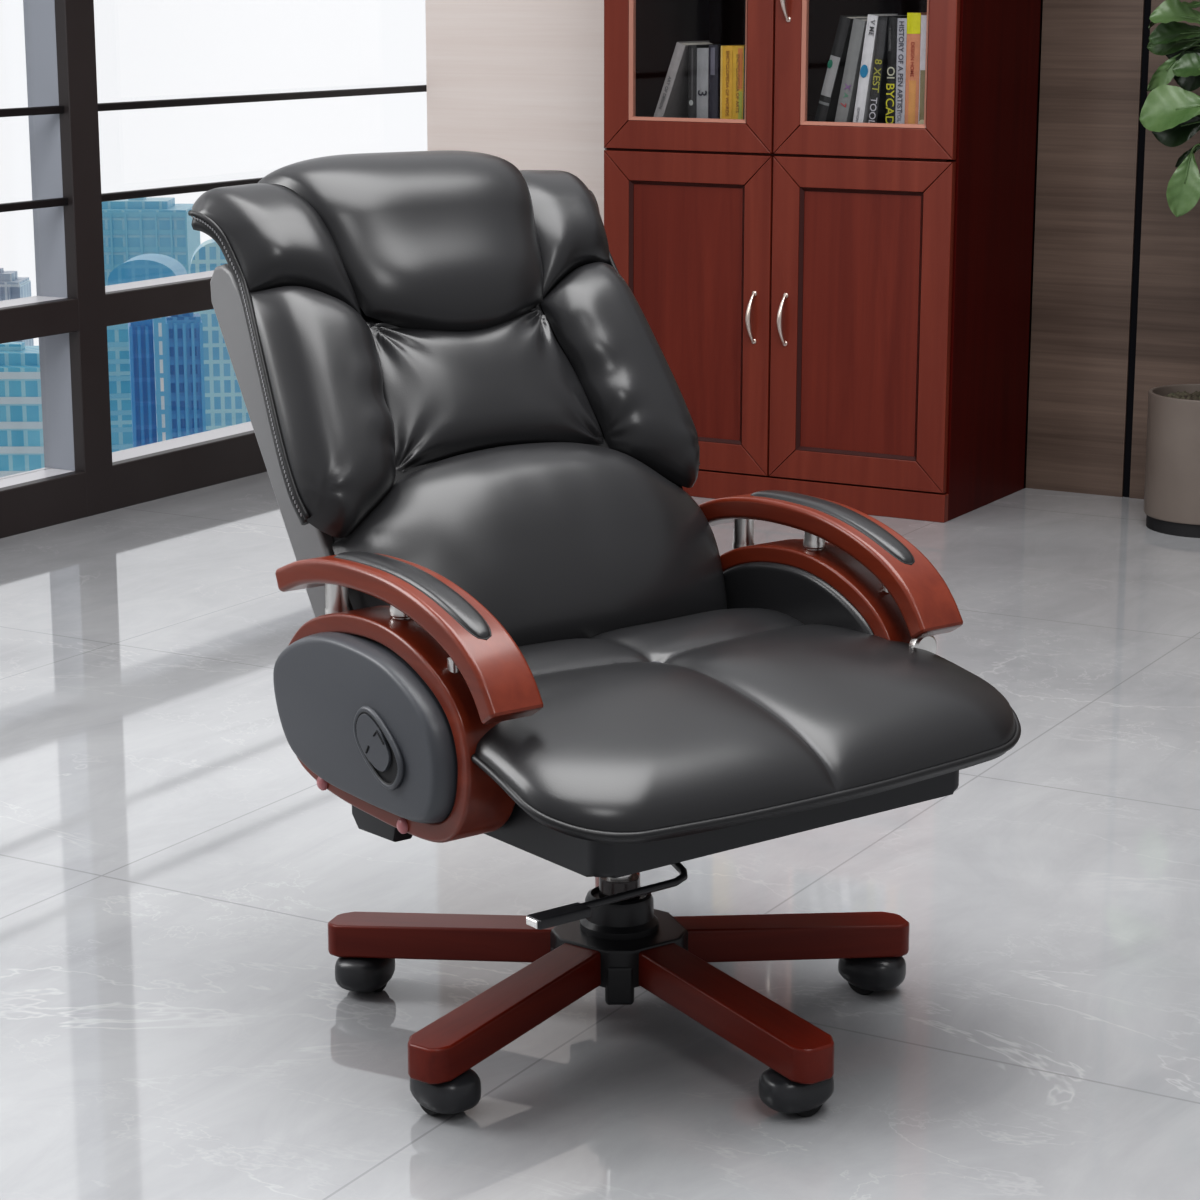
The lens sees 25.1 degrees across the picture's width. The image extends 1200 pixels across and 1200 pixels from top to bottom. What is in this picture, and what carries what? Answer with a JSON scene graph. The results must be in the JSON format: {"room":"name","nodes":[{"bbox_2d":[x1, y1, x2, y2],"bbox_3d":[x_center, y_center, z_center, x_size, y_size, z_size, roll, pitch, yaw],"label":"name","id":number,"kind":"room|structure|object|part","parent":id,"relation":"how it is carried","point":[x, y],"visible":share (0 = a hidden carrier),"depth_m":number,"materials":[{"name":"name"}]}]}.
{"room":"office","nodes":[
{"label":"office","id":0,"kind":"room"},
{"bbox_2d":[0,472,1199,1199],"bbox_3d":[0.366,0.726,2.394,7.013,0.120,8.172,7,15,29],"label":"floor","id":1,"kind":"structure","parent":0,"point":[177,1023],"depth_m":3.46,"materials":[{"name":"tile"}]},
{"bbox_2d":[188,150,1020,1116],"bbox_3d":[-0.022,0.000,3.100,0.720,0.982,0.894,-10,16,-36],"label":"office chair","id":2,"kind":"object","parent":1,"relation":"on","point":[479,446],"visible":1,"depth_m":3.05,"materials":[{"name":"grey leather"}]},
{"bbox_3d":[-0.391,-0.407,3.153,0.160,0.153,0.174,-10,16,-36],"label":"shoulder panel","id":3,"kind":"part","parent":2,"relation":"part of","materials":[{"name":"black leather"}]},
{"bbox_3d":[-0.137,-0.128,3.224,0.520,0.551,0.378,-10,16,-36],"label":"backrest","id":4,"kind":"part","parent":2,"relation":"part of","materials":[{"name":"grey leather"}]},
{"bbox_3d":[-0.289,0.000,2.963,0.027,0.052,0.027,-10,16,-36],"label":"arm post","id":5,"kind":"part","parent":2,"relation":"part of","materials":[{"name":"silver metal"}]},
{"bbox_2d":[355,712,397,784],"bbox_3d":[-0.232,0.154,2.816,0.003,0.072,0.081,-10,16,-36],"label":"knob","id":6,"kind":"object","parent":2,"relation":"on","point":[376,733],"depth_m":2.81,"materials":[{"name":"black plastic"}]},
{"bbox_3d":[-0.210,0.009,2.860,0.026,0.033,0.026,-10,16,-36],"label":"arm post","id":7,"kind":"part","parent":2,"relation":"part of","materials":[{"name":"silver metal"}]},
{"bbox_2d":[258,150,542,330],"bbox_3d":[-0.222,-0.436,3.268,0.364,0.207,0.238,-10,16,-36],"label":"pillow","id":8,"kind":"object","parent":2,"relation":"on","point":[440,240],"depth_m":3.18,"materials":[{"name":"black leather"}]},
{"bbox_3d":[-0.218,0.123,2.890,0.066,0.220,0.365,-10,16,-36],"label":"arm frame","id":9,"kind":"part","parent":2,"relation":"part of","materials":[{"name":"brown wood"}]},
{"bbox_3d":[-0.208,0.028,2.855,0.066,0.123,0.418,-10,16,-36],"label":"armrest","id":10,"kind":"part","parent":2,"relation":"part of","materials":[{"name":"brown wood"}]},
{"bbox_3d":[-0.177,0.399,3.198,0.304,0.066,0.057,4,13,18],"label":"leg","id":11,"kind":"part","parent":2,"relation":"part of","materials":[{"name":"brown wood"}]},
{"bbox_3d":[-0.151,0.074,2.775,0.012,0.028,0.012,-10,16,-36],"label":"arm post","id":12,"kind":"part","parent":2,"relation":"part of","materials":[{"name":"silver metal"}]},
{"bbox_3d":[-0.144,-0.251,3.205,0.312,0.172,0.108,-10,16,-36],"label":"panel","id":13,"kind":"part","parent":2,"relation":"part of","materials":[{"name":"black leather"}]},
{"bbox_3d":[-0.101,0.451,2.969,0.057,0.066,0.304,9,16,35],"label":"leg","id":14,"kind":"part","parent":2,"relation":"part of","materials":[{"name":"brown wood"}]},
{"bbox_2d":[332,442,726,645],"bbox_3d":[-0.063,-0.047,3.144,0.524,0.251,0.167,-10,16,-36],"label":"lumbar cushion","id":15,"kind":"object","parent":2,"relation":"on","point":[558,541],"depth_m":3.10,"materials":[{"name":"black leather"}]},
{"bbox_3d":[-0.064,-0.463,3.397,0.160,0.153,0.174,-10,16,-36],"label":"shoulder panel","id":16,"kind":"part","parent":2,"relation":"part of","materials":[{"name":"black leather"}]},
{"bbox_3d":[0.022,0.366,3.340,0.057,0.066,0.304,0,13,0],"label":"leg","id":17,"kind":"part","parent":2,"relation":"part of","materials":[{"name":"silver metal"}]},
{"bbox_3d":[0.048,0.274,2.828,0.100,0.023,0.296,3,13,13],"label":"height lever","id":18,"kind":"part","parent":2,"relation":"part of","materials":[{"name":"black plastic"}]},
{"bbox_3d":[0.061,0.173,3.029,0.516,0.068,0.469,-10,16,-36],"label":"seat","id":19,"kind":"part","parent":2,"relation":"part of","materials":[{"name":"black leather"}]},
{"bbox_3d":[0.146,0.451,2.969,0.057,0.066,0.304,-9,16,-35],"label":"leg","id":20,"kind":"part","parent":2,"relation":"part of","materials":[{"name":"brown wood"}]},
{"bbox_3d":[0.176,-0.079,3.311,0.027,0.052,0.027,-10,16,-36],"label":"arm post","id":21,"kind":"part","parent":2,"relation":"part of","materials":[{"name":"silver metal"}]},
{"bbox_2d":[475,608,1016,843],"bbox_3d":[0.093,0.114,2.972,0.661,0.107,0.507,-10,16,-36],"label":"seat cushion","id":22,"kind":"object","parent":2,"relation":"on","point":[646,725],"depth_m":2.84,"materials":[{"name":"black leather"}]},
{"bbox_3d":[0.222,0.399,3.198,0.304,0.066,0.057,-4,13,-18],"label":"leg","id":23,"kind":"part","parent":2,"relation":"part of","materials":[{"name":"brown wood"}]},
{"bbox_3d":[0.255,-0.071,3.208,0.026,0.033,0.026,-10,16,-36],"label":"arm post","id":24,"kind":"part","parent":2,"relation":"part of","materials":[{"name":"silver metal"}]},
{"bbox_3d":[0.253,0.043,3.243,0.066,0.220,0.365,-10,16,-36],"label":"arm frame","id":25,"kind":"part","parent":2,"relation":"part of","materials":[{"name":"brown wood"}]},
{"bbox_3d":[0.263,-0.053,3.208,0.066,0.123,0.418,-10,16,-36],"label":"armrest","id":26,"kind":"part","parent":2,"relation":"part of","materials":[{"name":"brown wood"}]},
{"bbox_2d":[604,0,1042,522],"bbox_3d":[0.508,-1.272,6.260,0.885,2.060,0.528,7,15,29],"label":"bookcase","id":27,"kind":"object","parent":1,"relation":"on","point":[839,312],"visible":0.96,"depth_m":6.16,"materials":[{"name":"red wood"}]},
{"bbox_2d":[654,41,711,117],"bbox_3d":[0.200,-1.218,6.339,0.085,0.183,0.164,7,15,29],"label":"book","id":28,"kind":"object","parent":27,"relation":"in","point":[673,99],"visible":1,"depth_m":6.29,"materials":[{"name":"paper"}]},
{"bbox_3d":[0.203,-0.673,6.311,0.439,0.736,0.021,7,15,29],"label":"door","id":29,"kind":"part","parent":27,"relation":"part of","materials":[{"name":"brown wood"}]},
{"bbox_3d":[0.204,-0.673,6.313,0.288,0.586,0.004,7,15,29],"label":"panel","id":30,"kind":"part","parent":27,"relation":"part of","materials":[{"name":"brown wood"}]},
{"bbox_3d":[0.203,-1.647,6.090,0.439,1.252,0.021,7,15,29],"label":"glass door","id":31,"kind":"part","parent":27,"relation":"part of","materials":[{"name":"brown wood"}]},
{"bbox_2d":[696,48,708,117],"bbox_3d":[0.276,-1.202,6.298,0.030,0.170,0.164,7,15,29],"label":"book","id":32,"kind":"object","parent":27,"relation":"in","point":[702,53],"visible":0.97,"depth_m":6.23,"materials":[{"name":"paper"}]},
{"bbox_2d":[688,44,721,117],"bbox_3d":[0.252,-1.208,6.311,0.022,0.176,0.164,7,15,29],"label":"book","id":33,"kind":"object","parent":27,"relation":"in","point":[692,49],"visible":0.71,"depth_m":6.24,"materials":[{"name":"paper"}]},
{"bbox_2d":[708,44,744,118],"bbox_3d":[0.300,-1.203,6.284,0.024,0.177,0.164,7,15,29],"label":"book","id":34,"kind":"object","parent":27,"relation":"in","point":[714,50],"visible":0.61,"depth_m":6.21,"materials":[{"name":"paper"}]},
{"bbox_2d":[720,45,738,118],"bbox_3d":[0.329,-1.198,6.267,0.030,0.176,0.164,7,15,29],"label":"book","id":35,"kind":"object","parent":27,"relation":"in","point":[726,50],"visible":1,"depth_m":6.20,"materials":[{"name":"paper"}]},
{"bbox_2d":[732,45,744,118],"bbox_3d":[0.355,-1.195,6.253,0.029,0.176,0.164,7,15,29],"label":"book","id":36,"kind":"object","parent":27,"relation":"in","point":[738,51],"visible":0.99,"depth_m":6.18,"materials":[{"name":"paper"}]},
{"bbox_2d":[743,48,744,118],"bbox_3d":[0.379,-1.190,6.239,0.026,0.172,0.164,7,15,29],"label":"book","id":37,"kind":"object","parent":27,"relation":"in","point":[744,48],"visible":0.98,"depth_m":6.18,"materials":[{"name":"paper"}]},
{"bbox_3d":[0.346,-0.648,6.204,0.013,0.123,0.033,10,16,38],"label":"handle","id":38,"kind":"part","parent":27,"relation":"part of","materials":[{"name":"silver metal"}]},
{"bbox_3d":[0.416,-0.639,6.165,0.013,0.123,0.033,10,16,38],"label":"handle","id":39,"kind":"part","parent":27,"relation":"part of","materials":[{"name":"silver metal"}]},
{"bbox_3d":[0.412,-1.347,6.006,0.013,0.123,0.033,10,16,38],"label":"handle","id":40,"kind":"part","parent":27,"relation":"part of","materials":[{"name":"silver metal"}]},
{"bbox_2d":[814,15,867,121],"bbox_3d":[0.560,-1.202,6.129,0.088,0.245,0.164,7,15,29],"label":"book","id":41,"kind":"object","parent":27,"relation":"in","point":[829,97],"visible":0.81,"depth_m":6.07,"materials":[{"name":"paper"}]},
{"bbox_2d":[835,18,866,121],"bbox_3d":[0.598,-1.195,6.109,0.072,0.239,0.164,7,15,29],"label":"book","id":42,"kind":"object","parent":27,"relation":"in","point":[848,91],"visible":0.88,"depth_m":6.04,"materials":[{"name":"paper"}]},
{"bbox_3d":[0.587,-0.624,6.097,0.288,0.586,0.004,7,15,29],"label":"panel","id":43,"kind":"part","parent":27,"relation":"part of","materials":[{"name":"brown wood"}]},
{"bbox_3d":[0.586,-0.624,6.096,0.438,0.736,0.021,7,15,29],"label":"door","id":44,"kind":"part","parent":27,"relation":"part of","materials":[{"name":"brown wood"}]},
{"bbox_3d":[0.586,-1.598,5.874,0.438,1.252,0.021,7,15,29],"label":"glass door","id":45,"kind":"part","parent":27,"relation":"part of","materials":[{"name":"brown wood"}]},
{"bbox_2d":[853,14,906,122],"bbox_3d":[0.630,-1.195,6.089,0.058,0.248,0.164,7,15,29],"label":"book","id":46,"kind":"object","parent":27,"relation":"in","point":[861,111],"visible":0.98,"depth_m":6.02,"materials":[{"name":"paper"}]},
{"bbox_2d":[868,16,899,122],"bbox_3d":[0.656,-1.189,6.075,0.044,0.244,0.164,7,15,29],"label":"book","id":47,"kind":"object","parent":27,"relation":"in","point":[878,97],"visible":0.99,"depth_m":6.01,"materials":[{"name":"paper"}]},
{"bbox_2d":[885,16,906,122],"bbox_3d":[0.686,-1.185,6.059,0.022,0.243,0.164,7,15,29],"label":"book","id":48,"kind":"object","parent":27,"relation":"in","point":[892,21],"visible":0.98,"depth_m":5.99,"materials":[{"name":"paper"}]},
{"bbox_2d":[895,18,906,123],"bbox_3d":[0.706,-1.181,6.048,0.022,0.240,0.164,7,15,29],"label":"book","id":49,"kind":"object","parent":27,"relation":"in","point":[902,22],"visible":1,"depth_m":5.98,"materials":[{"name":"paper"}]},
{"bbox_2d":[905,12,926,123],"bbox_3d":[0.730,-1.184,6.033,0.032,0.252,0.164,7,15,29],"label":"book","id":50,"kind":"object","parent":27,"relation":"in","point":[913,19],"visible":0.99,"depth_m":5.96,"materials":[{"name":"paper"}]},
{"bbox_2d":[918,15,928,123],"bbox_3d":[0.755,-1.178,6.019,0.024,0.247,0.164,7,15,29],"label":"book","id":51,"kind":"object","parent":27,"relation":"in","point":[923,17],"visible":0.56,"depth_m":5.95,"materials":[{"name":"paper"}]},
{"bbox_3d":[0.896,-1.229,6.071,0.020,2.060,0.477,7,15,29],"label":"panel","id":52,"kind":"part","parent":27,"relation":"part of","materials":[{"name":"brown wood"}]},
{"bbox_2d":[1139,0,1199,537],"bbox_3d":[1.344,-0.877,5.876,0.474,1.460,0.398,7,15,29],"label":"fiddle leaf fig","id":53,"kind":"object","parent":1,"relation":"on","point":[1172,113],"visible":1,"depth_m":5.84,"materials":[{"name":"green plant"}]},
{"bbox_2d":[1144,384,1199,524],"bbox_3d":[1.348,-0.325,5.989,0.270,0.273,0.270,7,15,29],"label":"pot","id":54,"kind":"object","parent":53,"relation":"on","point":[1172,467],"depth_m":5.91,"materials":[{"name":"beige ceramic"}]},
{"bbox_2d":[1146,515,1199,537],"bbox_3d":[1.348,-0.178,6.023,0.254,0.032,0.254,7,15,29],"label":"base","id":55,"kind":"object","parent":53,"relation":"on","point":[1176,525],"depth_m":5.93,"materials":[{"name":"black"}]},
{"bbox_2d":[425,0,1199,498],"bbox_3d":[2.494,-1.435,5.422,6.759,2.750,0.100,7,15,29],"label":"wall","id":56,"kind":"structure","parent":0,"point":[1091,67],"depth_m":6.35,"materials":[{"name":"beige wood"}]},
{"bbox_2d":[0,0,426,537],"bbox_3d":[-1.835,-1.299,4.825,0.120,2.750,5.989,7,15,29],"label":"window","id":57,"kind":"structure","parent":56,"relation":"in","point":[70,314],"depth_m":6.07,"materials":[{"name":"brown metal"}]},
{"bbox_3d":[-1.516,-0.955,5.397,0.019,0.017,1.312,7,15,29],"label":"rail","id":58,"kind":"part","parent":57,"relation":"part of","materials":[{"name":"black metal"}]},
{"bbox_3d":[-1.516,-0.759,5.442,0.019,0.017,1.312,7,15,29],"label":"rail","id":59,"kind":"part","parent":57,"relation":"part of","materials":[{"name":"black metal"}]},
{"bbox_3d":[-1.849,-0.202,5.083,0.090,0.496,5.989,7,15,29],"label":"sill","id":60,"kind":"part","parent":57,"relation":"part of","materials":[{"name":"grey metal"}]},
{"bbox_3d":[-0.723,-1.064,6.780,0.019,0.017,1.665,7,15,29],"label":"rail","id":61,"kind":"part","parent":57,"relation":"part of","materials":[{"name":"black metal"}]},
{"bbox_3d":[-0.723,-1.260,6.736,0.019,0.017,1.665,7,15,29],"label":"rail","id":62,"kind":"part","parent":57,"relation":"part of","materials":[{"name":"black metal"}]},
{"bbox_2d":[1123,0,1150,496],"bbox_3d":[1.268,-1.593,6.115,0.018,2.750,0.094,7,15,29],"label":"trim","id":63,"kind":"structure","parent":56,"relation":"attached to","point":[1147,3],"depth_m":6.25,"materials":[{"name":"black"}]},
{"label":"outside","id":64,"kind":"structure","parent":0,"visible":0},
{"bbox_3d":[-127.368,29.616,665.515,340.000,1.000,340.000,7,15,29],"label":"ground","id":65,"kind":"structure","parent":64,"visible":0},
{"bbox_2d":[0,268,33,345],"bbox_3d":[-177.640,-52.189,809.881,14.560,94.400,15.400,0,13,0],"label":"tower","id":66,"kind":"structure","parent":65,"relation":"on","point":[12,286],"depth_m":795.65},
{"bbox_2d":[0,268,17,280],"bbox_3d":[-178.060,-96.553,799.775,9.240,3.400,8.400,0,13,0],"label":"roof","id":67,"kind":"object","parent":66,"relation":"on","point":[4,275],"depth_m":796.43,"materials":[{"name":"grey"}]},
{"bbox_2d":[0,342,44,476],"bbox_3d":[-108.774,6.408,514.803,28.000,111.200,19.000,0,13,0],"label":"building","id":68,"kind":"structure","parent":65,"relation":"on","point":[21,423],"depth_m":497.06,"materials":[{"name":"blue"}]},
{"bbox_2d":[0,342,39,364],"bbox_3d":[-109.584,-46.146,502.833,17.820,3.400,10.800,0,13,0],"label":"roof","id":69,"kind":"object","parent":68,"relation":"on","point":[11,353],"depth_m":497.90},
{"bbox_2d":[107,323,132,451],"bbox_3d":[-89.485,2.319,514.293,6.900,119.400,5.300,-2,13,-11],"label":"tower","id":70,"kind":"structure","parent":65,"relation":"on","point":[117,335],"depth_m":502.18,"materials":[{"name":"teal glass"}]},
{"bbox_2d":[128,319,156,447],"bbox_3d":[-75.832,10.710,463.946,5.760,125.400,6.400,-2,13,-11],"label":"tower","id":71,"kind":"structure","parent":65,"relation":"on","point":[141,348],"depth_m":450.26,"materials":[{"name":"blue glass"}]},
{"bbox_2d":[107,254,186,284],"bbox_3d":[-100.330,-18.789,611.241,15.500,117.500,14.000,0,13,0],"label":"tower","id":72,"kind":"structure","parent":65,"relation":"on","point":[145,266],"depth_m":592.14,"materials":[{"name":"blue glass"}]},
{"bbox_2d":[102,197,199,285],"bbox_3d":[-135.347,-62.505,806.765,31.100,115.900,25.400,0,13,0],"label":"building","id":73,"kind":"structure","parent":65,"relation":"on","point":[134,227],"depth_m":785.04,"materials":[{"name":"teal glass"}]},
{"bbox_2d":[102,197,174,208],"bbox_3d":[-136.262,-117.350,794.273,20.130,3.400,14.400,0,13,0],"label":"roof","id":74,"kind":"object","parent":73,"relation":"on","point":[146,202],"depth_m":787.53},
{"bbox_2d":[153,317,169,441],"bbox_3d":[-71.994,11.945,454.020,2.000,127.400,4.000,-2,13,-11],"label":"tower","id":75,"kind":"structure","parent":65,"relation":"on","point":[159,324],"depth_m":441.12,"materials":[{"name":"blue glass"}]},
{"bbox_2d":[166,312,205,438],"bbox_3d":[-73.645,6.254,489.585,6.460,122.700,6.400,-2,13,-11],"label":"tower","id":76,"kind":"structure","parent":65,"relation":"on","point":[184,332],"depth_m":476.26,"materials":[{"name":"blue glass"}]},
{"bbox_2d":[171,312,192,316],"bbox_3d":[-73.819,-51.898,476.305,3.894,3.400,3.000,-2,13,-11],"label":"roof","id":77,"kind":"object","parent":76,"relation":"on","point":[187,314],"depth_m":475.16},
{"bbox_2d":[191,239,250,430],"bbox_3d":[-73.288,-6.349,531.861,10.600,128.500,8.000,-2,13,-8],"label":"tower","id":78,"kind":"structure","parent":65,"relation":"on","point":[225,406],"depth_m":519.13,"materials":[{"name":"blue glass"}]}
]}

